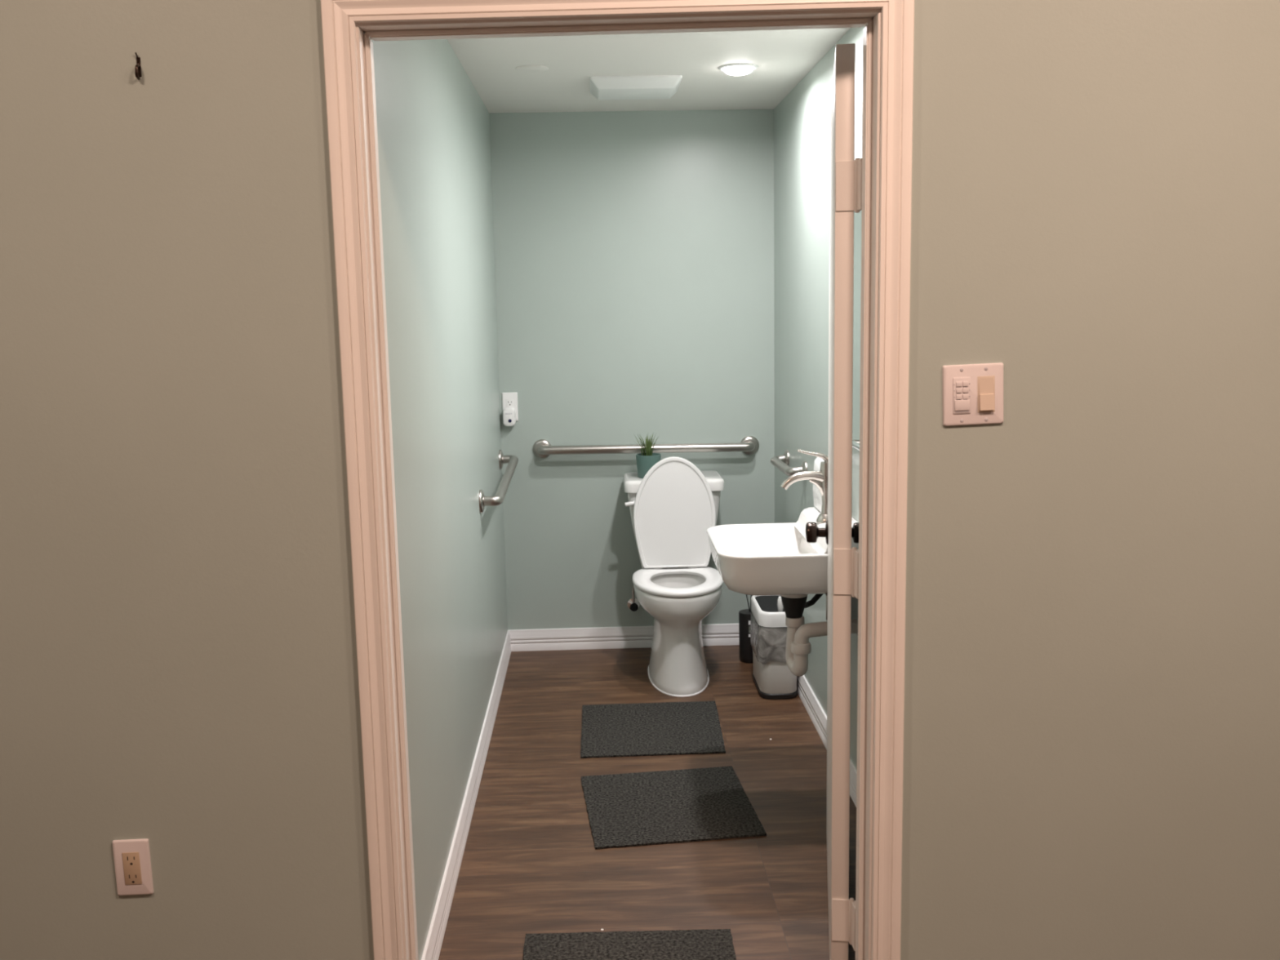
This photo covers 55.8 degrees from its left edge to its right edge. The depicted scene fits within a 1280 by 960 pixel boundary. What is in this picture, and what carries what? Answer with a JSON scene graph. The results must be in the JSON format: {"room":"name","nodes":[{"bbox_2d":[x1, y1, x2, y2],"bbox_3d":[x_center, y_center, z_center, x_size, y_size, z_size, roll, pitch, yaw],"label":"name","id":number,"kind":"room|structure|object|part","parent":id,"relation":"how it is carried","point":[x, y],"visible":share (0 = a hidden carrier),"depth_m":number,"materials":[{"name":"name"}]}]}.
{"room":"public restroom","nodes":[
{"label":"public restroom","id":0,"kind":"room"},
{"bbox_2d":[371,39,507,959],"bbox_3d":[-0.617,-0.507,3.830,0.100,3.000,2.976,-1,9,-2],"label":"wall","id":1,"kind":"structure","parent":0,"point":[433,124],"depth_m":3.25,"materials":[{"name":"green paint"}]},
{"bbox_2d":[421,630,511,959],"bbox_3d":[-0.532,0.934,4.000,0.013,0.096,2.876,-1,9,-2],"label":"baseboard","id":2,"kind":"structure","parent":1,"relation":"attached to","point":[434,940],"depth_m":3.50,"materials":[{"name":"white paint"}]},
{"bbox_2d":[479,449,518,512],"bbox_3d":[-0.545,-0.007,4.745,0.082,0.112,0.994,-1,9,-2],"label":"grab bar","id":3,"kind":"object","parent":1,"relation":"attached to","point":[512,461],"visible":1,"depth_m":4.52,"materials":[{"name":"silver metal"}]},
{"bbox_2d":[488,109,774,630],"bbox_3d":[-0.020,-0.737,5.273,1.202,3.000,0.100,-1,9,-2],"label":"wall","id":4,"kind":"structure","parent":0,"point":[633,251],"depth_m":5.23,"materials":[{"name":"green paint"}]},
{"bbox_2d":[502,392,518,421],"bbox_3d":[-0.566,-0.318,5.261,0.067,0.125,0.008,-1,9,-2],"label":"wall outlet","id":5,"kind":"object","parent":4,"relation":"attached to","point":[508,399],"visible":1,"depth_m":5.25,"materials":[{"name":"white plastic"}]},
{"bbox_2d":[502,407,515,426],"bbox_3d":[-0.568,-0.274,5.250,0.054,0.080,0.049,-1,9,-2],"label":"air freshener","id":6,"kind":"object","parent":5,"relation":"attached to","point":[508,413],"visible":1,"depth_m":5.23,"materials":[{"name":"white plastic"}]},
{"bbox_2d":[506,399,514,408],"bbox_3d":[-0.566,-0.318,5.258,0.033,0.067,0.002,-1,9,-2],"label":"receptacle","id":7,"kind":"object","parent":5,"relation":"attached to","point":[509,402],"depth_m":5.25,"materials":[{"name":"grey plastic"}]},
{"bbox_2d":[509,623,738,651],"bbox_3d":[0.009,0.706,5.434,1.202,0.096,0.013,-1,9,-2],"label":"baseboard","id":8,"kind":"structure","parent":4,"relation":"attached to","point":[718,634],"depth_m":5.42,"materials":[{"name":"white paint"}]},
{"bbox_2d":[627,586,639,611],"bbox_3d":[-0.010,0.482,5.364,0.093,0.217,0.085,-1,9,-2],"label":"shutoff valve","id":9,"kind":"object","parent":4,"relation":"attached to","point":[633,604],"visible":0.8,"depth_m":5.37,"materials":[{"name":"silver metal"}]},
{"bbox_3d":[-0.026,0.565,5.360,0.038,0.038,0.019,-1,9,-2],"label":"handle","id":10,"kind":"part","parent":9,"relation":"part of","materials":[{"name":"black plastic"}]},
{"bbox_2d":[533,435,759,457],"bbox_3d":[0.029,-0.139,5.274,0.997,0.090,0.080,-1,9,-2],"label":"grab bar","id":11,"kind":"object","parent":4,"relation":"attached to","point":[748,445],"visible":0.97,"depth_m":5.24,"materials":[{"name":"silver metal"}]},
{"bbox_3d":[0.029,-0.139,5.272,0.952,0.045,0.076,-1,9,-2],"label":"rail","id":12,"kind":"part","parent":11,"relation":"part of","materials":[{"name":"silver metal"}]},
{"bbox_2d":[0,0,1279,959],"bbox_3d":[-0.035,-0.290,2.321,4.700,3.000,0.115,-1,9,-2],"label":"wall","id":13,"kind":"structure","parent":0,"point":[1091,770],"depth_m":2.31,"materials":[{"name":"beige paint"}]},
{"bbox_2d":[111,838,153,895],"bbox_3d":[-1.000,0.765,2.381,0.070,0.115,0.008,-2,9,-2],"label":"wall outlet","id":14,"kind":"object","parent":13,"relation":"attached to","point":[132,860],"visible":1,"depth_m":2.38,"materials":[{"name":"white plastic"}]},
{"bbox_2d":[121,852,142,884],"bbox_3d":[-1.000,0.765,2.378,0.034,0.067,0.002,-1,9,-2],"label":"receptacle","id":15,"kind":"object","parent":14,"relation":"attached to","point":[131,862],"depth_m":2.38,"materials":[{"name":"beige plastic"}]},
{"bbox_2d":[134,52,141,79],"bbox_3d":[-0.897,-0.739,2.154,0.007,0.047,0.019,-1,9,-2],"label":"wall hook","id":16,"kind":"object","parent":13,"relation":"attached to","point":[138,68],"visible":1,"depth_m":2.16,"materials":[{"name":"brown metal"}]},
{"bbox_2d":[320,0,914,959],"bbox_3d":[-0.019,0.141,2.386,1.064,2.127,0.148,-1,9,-2],"label":"door frame","id":17,"kind":"structure","parent":13,"relation":"attached to","point":[348,27],"depth_m":2.28,"materials":[{"name":"paint"}]},
{"bbox_3d":[-0.519,0.170,2.305,0.058,2.112,0.016,-1,9,-2],"label":"casing","id":18,"kind":"part","parent":17,"relation":"part of","materials":[{"name":"paint"}]},
{"bbox_3d":[0.486,0.139,2.338,0.058,2.127,0.016,-1,9,-2],"label":"casing","id":19,"kind":"part","parent":17,"relation":"part of","materials":[{"name":"paint"}]},
{"bbox_2d":[805,43,862,959],"bbox_3d":[0.476,0.094,2.903,0.161,2.024,0.943,0,9,8],"label":"door","id":20,"kind":"structure","parent":13,"relation":"in","point":[845,171],"depth_m":2.50,"materials":[{"name":"paint"}]},
{"bbox_3d":[0.482,0.144,3.312,0.057,0.057,0.057,0,9,8],"label":"knob","id":21,"kind":"part","parent":20,"relation":"part of","materials":[{"name":"brown metal"}]},
{"bbox_3d":[0.585,0.144,3.297,0.057,0.057,0.057,0,9,8],"label":"knob","id":22,"kind":"part","parent":20,"relation":"part of","materials":[{"name":"brown metal"}]},
{"bbox_2d":[942,362,1003,426],"bbox_3d":[0.636,-0.162,2.299,0.117,0.116,0.015,-3,9,-2],"label":"switch plate","id":23,"kind":"object","parent":13,"relation":"attached to","point":[973,393],"visible":1,"depth_m":2.30,"materials":[{"name":"white plastic"}]},
{"bbox_3d":[0.659,-0.164,2.300,0.033,0.069,0.001,-3,9,-2],"label":"rocker frame","id":24,"kind":"part","parent":23,"relation":"part of","materials":[{"name":"beige plastic"}]},
{"bbox_2d":[438,644,856,959],"bbox_3d":[0.023,1.350,1.768,4.900,0.080,7.691,-1,9,-2],"label":"floor","id":25,"kind":"structure","parent":0,"point":[531,863],"depth_m":3.51,"materials":[{"name":"wood"}]},
{"bbox_2d":[523,928,736,959],"bbox_3d":[-0.020,1.159,2.744,0.509,0.007,0.520,-1,9,-2],"label":"floor mat","id":26,"kind":"object","parent":25,"relation":"on","point":[697,944],"visible":1,"depth_m":2.93,"materials":[{"name":"grey carpet"}]},
{"bbox_2d":[580,701,725,758],"bbox_3d":[0.043,0.905,4.413,0.516,0.007,0.535,-1,9,-2],"label":"floor mat","id":27,"kind":"object","parent":25,"relation":"on","point":[692,727],"visible":1,"depth_m":4.38,"materials":[{"name":"grey carpet"}]},
{"bbox_2d":[622,456,724,697],"bbox_3d":[0.155,0.359,5.016,0.422,0.903,0.732,-1,9,-2],"label":"toilet","id":28,"kind":"object","parent":25,"relation":"on","point":[673,508],"visible":0.99,"depth_m":5.02,"materials":[{"name":"white ceramic"}]},
{"bbox_3d":[-0.035,0.099,5.064,0.056,0.026,0.030,-1,9,-2],"label":"flush lever","id":29,"kind":"part","parent":28,"relation":"part of","materials":[{"name":"white plastic"}]},
{"bbox_2d":[635,433,661,478],"bbox_3d":[0.031,-0.106,5.146,0.116,0.189,0.107,-1,9,-2],"label":"potted plant","id":30,"kind":"object","parent":28,"relation":"on","point":[646,460],"visible":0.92,"depth_m":5.12,"materials":[{"name":"green plant"}]},
{"bbox_3d":[0.037,-0.061,5.153,0.107,0.098,0.107,-1,9,-2],"label":"pot","id":31,"kind":"part","parent":30,"relation":"part of","materials":[{"name":"teal ceramic"}]},
{"bbox_3d":[0.141,0.007,5.192,0.422,0.050,0.278,-1,9,-2],"label":"tank lid","id":32,"kind":"part","parent":28,"relation":"part of","materials":[{"name":"white ceramic"}]},
{"bbox_3d":[0.145,0.210,5.228,0.394,0.365,0.252,-1,9,-2],"label":"tank","id":33,"kind":"part","parent":28,"relation":"part of","materials":[{"name":"white ceramic"}]},
{"bbox_3d":[0.144,0.135,5.035,0.346,0.465,0.040,-1,9,-2],"label":"lid","id":34,"kind":"part","parent":28,"relation":"part of","materials":[{"name":"white plastic"}]},
{"bbox_3d":[0.156,0.406,4.894,0.371,0.022,0.477,-1,9,-2],"label":"seat","id":35,"kind":"part","parent":28,"relation":"part of","materials":[{"name":"white plastic"}]},
{"bbox_3d":[0.158,0.614,4.985,0.362,0.408,0.583,-1,9,-2],"label":"bowl","id":36,"kind":"part","parent":28,"relation":"part of","materials":[{"name":"white ceramic"}]},
{"bbox_2d":[581,765,766,849],"bbox_3d":[0.089,1.006,3.744,0.508,0.007,0.526,-2,9,-7],"label":"floor mat","id":37,"kind":"object","parent":25,"relation":"on","point":[625,810],"visible":1,"depth_m":3.71,"materials":[{"name":"grey carpet"}]},
{"bbox_2d":[738,594,752,663],"bbox_3d":[0.470,0.571,5.183,0.092,0.422,0.093,-1,9,-2],"label":"toilet brush holder","id":38,"kind":"object","parent":25,"relation":"on","point":[744,615],"visible":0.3,"depth_m":5.17,"materials":[{"name":"black plastic"}]},
{"bbox_3d":[0.459,0.464,5.162,0.052,0.205,0.004,-1,9,-2],"label":"wire handle","id":39,"kind":"part","parent":38,"relation":"part of","materials":[{"name":"black metal"}]},
{"bbox_2d":[750,595,797,699],"bbox_3d":[0.535,0.634,4.819,0.161,0.405,0.315,-1,9,-2],"label":"trash bin","id":40,"kind":"object","parent":25,"relation":"on","point":[772,677],"visible":0.66,"depth_m":4.69,"materials":[{"name":"white plastic"}]},
{"bbox_3d":[0.534,0.500,4.799,0.126,0.016,0.278,-1,9,-2],"label":"lid","id":41,"kind":"part","parent":40,"relation":"part of","materials":[{"name":"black plastic"}]},
{"bbox_3d":[0.544,0.482,4.677,0.023,0.062,0.036,-1,9,-2],"label":"lid handle","id":42,"kind":"part","parent":40,"relation":"part of","materials":[{"name":"white plastic"}]},
{"bbox_2d":[447,27,850,113],"bbox_3d":[0.019,-1.383,3.671,1.202,0.080,2.876,-1,9,-2],"label":"ceiling","id":43,"kind":"structure","parent":0,"point":[783,58],"depth_m":4.10,"materials":[{"name":"white paint"}]},
{"bbox_2d":[515,65,548,72],"bbox_3d":[-0.367,-1.399,4.112,0.112,0.004,0.112,-1,9,-2],"label":"cap","id":44,"kind":"object","parent":43,"relation":"attached to","point":[529,68],"visible":1,"depth_m":4.10,"materials":[{"name":"white paint"}]},
{"bbox_2d":[589,75,682,100],"bbox_3d":[-0.019,-1.440,4.450,0.330,0.038,0.325,-1,9,-2],"label":"exhaust fan cover","id":45,"kind":"object","parent":43,"relation":"attached to","point":[662,86],"visible":1,"depth_m":4.33,"materials":[{"name":"white plastic"}]},
{"bbox_2d":[718,63,758,75],"bbox_3d":[0.339,-1.410,4.164,0.136,0.026,0.136,-1,9,-2],"label":"recessed light","id":46,"kind":"object","parent":43,"relation":"in","point":[735,69],"visible":1,"depth_m":4.13,"materials":[{"name":"white plastic"}]},
{"bbox_2d":[773,26,864,770],"bbox_3d":[0.684,-0.539,3.874,0.100,3.000,2.976,-1,9,-2],"label":"wall","id":47,"kind":"structure","parent":0,"point":[802,120],"depth_m":4.45,"materials":[{"name":"green paint"}]},
{"bbox_2d":[706,506,858,595],"bbox_3d":[0.438,0.216,3.707,0.438,0.187,0.506,-1,9,-2],"label":"sink","id":48,"kind":"object","parent":47,"relation":"attached to","point":[758,559],"visible":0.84,"depth_m":3.50,"materials":[{"name":"white ceramic"}]},
{"bbox_2d":[706,522,827,595],"bbox_3d":[0.438,0.243,3.711,0.438,0.132,0.506,-1,9,-2],"label":"basin","id":49,"kind":"object","parent":48,"relation":"in","point":[758,559],"depth_m":3.50,"materials":[{"name":"white ceramic"}]},
{"bbox_2d":[780,448,828,523],"bbox_3d":[0.511,0.018,3.665,0.170,0.225,0.060,-1,9,-2],"label":"faucet","id":50,"kind":"object","parent":48,"relation":"on","point":[820,478],"visible":0.7,"depth_m":3.65,"materials":[{"name":"silver metal"}]},
{"bbox_3d":[0.502,0.025,3.666,0.153,0.107,0.038,-1,9,-2],"label":"spout","id":51,"kind":"part","parent":50,"relation":"part of","materials":[{"name":"silver metal"}]},
{"bbox_3d":[0.527,-0.071,3.652,0.105,0.048,0.037,-1,9,-2],"label":"lever","id":52,"kind":"part","parent":50,"relation":"part of","materials":[{"name":"silver metal"}]},
{"bbox_2d":[780,594,857,676],"bbox_3d":[0.544,0.450,3.640,0.246,0.279,0.131,-1,9,-2],"label":"trap","id":53,"kind":"object","parent":48,"relation":"attached to","point":[798,646],"visible":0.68,"depth_m":3.61,"materials":[{"name":"grey plastic"}]},
{"bbox_2d":[781,594,808,598],"bbox_3d":[0.464,0.330,3.639,0.092,0.038,0.092,-1,9,-2],"label":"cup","id":54,"kind":"object","parent":53,"relation":"on","point":[793,596],"depth_m":3.60,"materials":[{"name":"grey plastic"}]},
{"bbox_3d":[0.563,0.460,3.616,0.209,0.080,0.043,-2,9,-8],"label":"trap arm","id":55,"kind":"part","parent":53,"relation":"part of","materials":[{"name":"grey plastic"}]},
{"bbox_2d":[812,455,828,511],"bbox_3d":[0.603,0.016,3.820,0.085,0.170,0.196,-1,9,-2],"label":"pack","id":56,"kind":"object","parent":48,"relation":"on","point":[817,497],"visible":0.18,"depth_m":3.83},
{"bbox_2d":[770,449,807,475],"bbox_3d":[0.578,-0.062,4.751,0.075,0.084,0.497,-1,9,-2],"label":"grab bar","id":57,"kind":"object","parent":47,"relation":"attached to","point":[781,462],"visible":0.79,"depth_m":4.67,"materials":[{"name":"silver metal"}]},
{"bbox_2d":[804,593,823,608],"bbox_3d":[0.578,0.342,3.781,0.183,0.116,0.074,-4,9,-20],"label":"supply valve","id":58,"kind":"object","parent":47,"relation":"attached to","point":[816,597],"visible":0.09,"depth_m":3.79,"materials":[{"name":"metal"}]},
{"bbox_2d":[796,675,857,806],"bbox_3d":[0.656,0.905,4.040,0.013,0.096,2.876,-1,9,-2],"label":"baseboard","id":59,"kind":"structure","parent":47,"relation":"attached to","point":[810,701],"depth_m":4.36,"materials":[{"name":"white paint"}]},
{"bbox_2d":[825,593,857,620],"bbox_3d":[0.606,0.387,3.527,0.127,0.116,0.040,-1,9,-2],"label":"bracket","id":60,"kind":"object","parent":47,"relation":"attached to","point":[854,607],"visible":0.25,"depth_m":3.52,"materials":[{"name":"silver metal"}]},
{"bbox_2d":[852,210,861,450],"bbox_3d":[0.636,-0.453,3.578,0.018,0.709,0.560,-1,9,-2],"label":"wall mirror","id":61,"kind":"object","parent":47,"relation":"attached to","point":[857,216],"visible":0.02,"depth_m":3.55,"materials":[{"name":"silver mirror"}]},
{"bbox_3d":[0.636,-0.453,3.578,0.018,0.709,0.560,-1,9,-2],"label":"frame","id":62,"kind":"part","parent":61,"relation":"part of","materials":[{"name":"silver metal"}]}
]}

